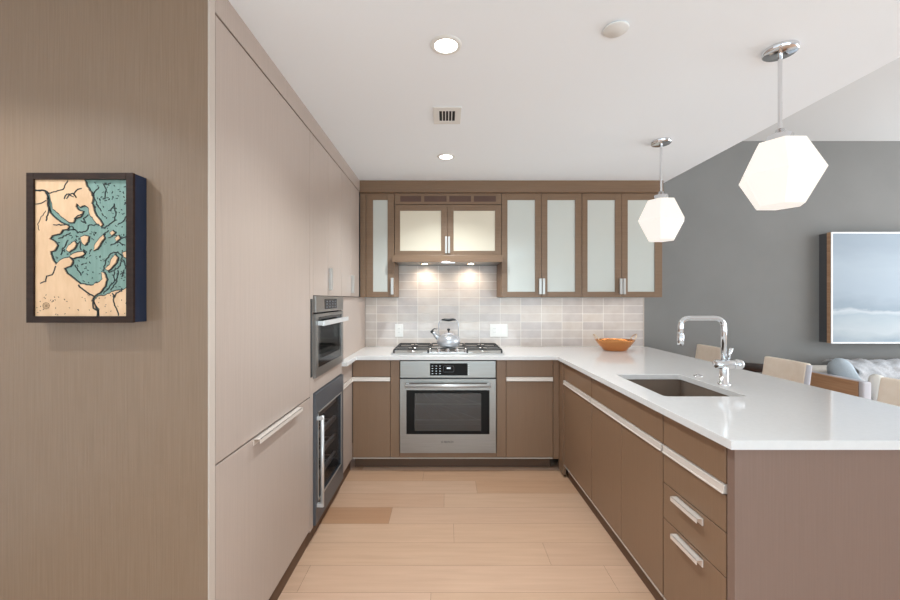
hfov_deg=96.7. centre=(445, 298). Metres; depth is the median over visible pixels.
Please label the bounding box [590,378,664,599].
base cabinet
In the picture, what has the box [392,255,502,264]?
range hood
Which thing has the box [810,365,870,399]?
armchair
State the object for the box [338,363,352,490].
base cabinet
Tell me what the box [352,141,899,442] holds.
wall
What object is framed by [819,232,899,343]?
painting
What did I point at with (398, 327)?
wall outlet
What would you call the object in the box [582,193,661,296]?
upper cabinet
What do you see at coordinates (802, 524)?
end panel
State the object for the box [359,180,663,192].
trim
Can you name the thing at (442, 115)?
ceiling vent
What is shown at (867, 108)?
ceiling
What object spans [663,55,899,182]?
trim
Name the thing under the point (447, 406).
oven
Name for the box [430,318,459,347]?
kettle
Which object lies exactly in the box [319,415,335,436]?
shelf
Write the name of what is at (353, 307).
wall panel
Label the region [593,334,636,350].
bowl
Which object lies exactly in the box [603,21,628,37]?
smoke detector
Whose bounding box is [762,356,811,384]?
counter stool
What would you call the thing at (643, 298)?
trim
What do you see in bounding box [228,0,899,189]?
ceiling
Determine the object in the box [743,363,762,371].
side table
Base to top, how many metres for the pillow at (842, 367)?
0.440 m
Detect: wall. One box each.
[0,0,207,599]
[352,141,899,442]
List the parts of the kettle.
spout, handle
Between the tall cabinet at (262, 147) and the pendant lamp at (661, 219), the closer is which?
the tall cabinet at (262, 147)
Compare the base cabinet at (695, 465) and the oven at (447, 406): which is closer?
the base cabinet at (695, 465)
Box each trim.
[208,0,214,599]
[215,0,358,190]
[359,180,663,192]
[643,298,643,346]
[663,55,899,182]
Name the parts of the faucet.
spout, lever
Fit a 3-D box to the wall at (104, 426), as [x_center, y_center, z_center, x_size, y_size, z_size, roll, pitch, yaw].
[-1.573,0.173,1.268,1.654,2.383,0.032,0,0,0]
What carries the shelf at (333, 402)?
attached to the wine cooler
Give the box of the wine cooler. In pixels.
[313,374,342,525]
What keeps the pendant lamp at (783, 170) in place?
hanging from the ceiling at (540, 89)
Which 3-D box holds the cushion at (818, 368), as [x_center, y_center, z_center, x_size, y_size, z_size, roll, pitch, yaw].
[3.771,0.759,3.560,1.198,0.328,0.200,0,0,0]
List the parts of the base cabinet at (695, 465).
handle, handle, handle, drawer, drawer, drawer, drawer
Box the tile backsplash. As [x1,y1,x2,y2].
[366,266,642,346]
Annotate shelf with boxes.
[319,398,335,415]
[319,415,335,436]
[319,433,335,457]
[319,451,335,477]
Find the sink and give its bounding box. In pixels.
[627,379,726,395]
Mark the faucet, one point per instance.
(725, 363)
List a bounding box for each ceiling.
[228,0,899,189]
[743,57,899,140]
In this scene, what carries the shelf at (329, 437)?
attached to the wine cooler
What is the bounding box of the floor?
[278,443,654,599]
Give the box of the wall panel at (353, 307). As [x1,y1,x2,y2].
[342,297,364,358]
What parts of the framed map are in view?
frame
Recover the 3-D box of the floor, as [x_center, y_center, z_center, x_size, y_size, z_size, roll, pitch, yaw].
[1.800,1.415,0.075,8.400,0.100,7.449,0,0,0]
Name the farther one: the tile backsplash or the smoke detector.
the tile backsplash
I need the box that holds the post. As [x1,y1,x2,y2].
[553,360,565,474]
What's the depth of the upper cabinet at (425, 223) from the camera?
3.46 m
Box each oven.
[313,296,348,377]
[400,360,495,452]
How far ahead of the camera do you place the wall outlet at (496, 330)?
3.78 m
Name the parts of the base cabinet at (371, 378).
drawer, handle, door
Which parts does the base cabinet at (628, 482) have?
door, handle, drawer, door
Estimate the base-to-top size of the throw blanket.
0.370 m
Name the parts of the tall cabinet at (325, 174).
door, rail, handle, door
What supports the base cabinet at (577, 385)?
on the floor
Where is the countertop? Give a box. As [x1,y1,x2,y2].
[342,347,899,449]
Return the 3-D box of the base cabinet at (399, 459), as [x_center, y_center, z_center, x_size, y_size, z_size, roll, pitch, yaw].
[0.017,0.922,3.472,0.916,0.883,0.616,0,0,0]
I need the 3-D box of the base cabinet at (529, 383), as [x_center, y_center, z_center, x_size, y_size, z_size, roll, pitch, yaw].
[0.661,0.922,3.467,0.372,0.883,0.625,0,0,0]
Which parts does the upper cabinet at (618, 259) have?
door, glass, handle, handle, glass, door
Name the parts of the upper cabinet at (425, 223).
glass, door, handle, vent panel, handle, door, glass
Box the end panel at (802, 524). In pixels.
[727,448,899,599]
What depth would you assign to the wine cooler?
2.58 m
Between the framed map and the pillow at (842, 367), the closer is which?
the framed map
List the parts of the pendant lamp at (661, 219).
lamp shade, rod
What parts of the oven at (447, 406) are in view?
handle, door glass, control panel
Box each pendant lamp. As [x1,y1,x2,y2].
[638,137,683,241]
[739,40,828,209]
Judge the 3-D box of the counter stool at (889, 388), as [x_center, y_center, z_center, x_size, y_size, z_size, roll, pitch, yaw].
[2.116,0.887,1.945,0.444,0.950,0.402,0,0,0]
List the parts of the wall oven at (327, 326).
door, control panel, door glass, handle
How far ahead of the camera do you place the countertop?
1.76 m
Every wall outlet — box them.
[395,324,402,336]
[490,324,507,336]
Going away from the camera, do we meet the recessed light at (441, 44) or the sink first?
the recessed light at (441, 44)
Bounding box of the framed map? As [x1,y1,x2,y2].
[26,173,146,322]
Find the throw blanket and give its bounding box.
[822,358,899,380]
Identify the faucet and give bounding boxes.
[677,315,744,385]
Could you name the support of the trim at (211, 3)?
attached to the wall at (104, 426)
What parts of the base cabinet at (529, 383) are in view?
drawer, handle, door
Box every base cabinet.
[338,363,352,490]
[353,360,391,466]
[390,360,505,466]
[504,360,552,466]
[563,364,595,515]
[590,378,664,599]
[662,415,726,599]
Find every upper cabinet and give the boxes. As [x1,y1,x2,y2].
[342,171,358,296]
[360,193,398,296]
[395,193,500,254]
[497,193,581,296]
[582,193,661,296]
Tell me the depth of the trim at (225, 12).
1.72 m
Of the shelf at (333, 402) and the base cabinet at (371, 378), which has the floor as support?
the base cabinet at (371, 378)
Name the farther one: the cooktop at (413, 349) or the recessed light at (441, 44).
the cooktop at (413, 349)
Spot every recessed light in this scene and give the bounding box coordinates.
[430,35,461,54]
[437,153,454,159]
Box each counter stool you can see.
[695,344,720,361]
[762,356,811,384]
[877,377,899,406]
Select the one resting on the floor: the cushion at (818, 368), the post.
the post
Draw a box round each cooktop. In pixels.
[391,343,504,353]
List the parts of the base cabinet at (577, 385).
handle, drawer, door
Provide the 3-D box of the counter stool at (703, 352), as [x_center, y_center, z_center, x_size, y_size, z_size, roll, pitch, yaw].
[2.116,0.887,3.490,0.444,0.950,0.402,0,0,0]
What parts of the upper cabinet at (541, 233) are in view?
glass, door, handle, handle, glass, door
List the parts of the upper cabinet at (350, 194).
door, handle, door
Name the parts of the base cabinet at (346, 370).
drawer, door, handle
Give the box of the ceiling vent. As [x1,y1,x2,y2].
[433,107,461,123]
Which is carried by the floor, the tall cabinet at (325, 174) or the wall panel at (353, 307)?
the tall cabinet at (325, 174)
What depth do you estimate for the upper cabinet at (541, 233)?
3.46 m
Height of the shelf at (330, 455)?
0.030 m
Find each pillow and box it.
[827,358,861,379]
[868,374,883,400]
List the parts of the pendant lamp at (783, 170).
rod, lamp shade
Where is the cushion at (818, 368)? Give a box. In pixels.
[812,365,858,373]
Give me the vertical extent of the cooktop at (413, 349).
0.043 m
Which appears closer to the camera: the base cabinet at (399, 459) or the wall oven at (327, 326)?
the wall oven at (327, 326)
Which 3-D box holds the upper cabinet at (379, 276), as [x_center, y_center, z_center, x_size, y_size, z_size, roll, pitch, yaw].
[-0.594,-0.464,3.604,0.295,0.897,0.360,0,0,0]
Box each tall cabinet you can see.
[215,15,309,599]
[306,132,341,547]
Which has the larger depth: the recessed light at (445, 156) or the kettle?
the kettle
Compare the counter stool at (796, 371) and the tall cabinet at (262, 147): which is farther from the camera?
the counter stool at (796, 371)
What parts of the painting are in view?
frame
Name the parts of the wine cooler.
handle, window trim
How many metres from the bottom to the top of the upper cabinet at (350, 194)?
0.901 m
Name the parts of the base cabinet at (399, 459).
rail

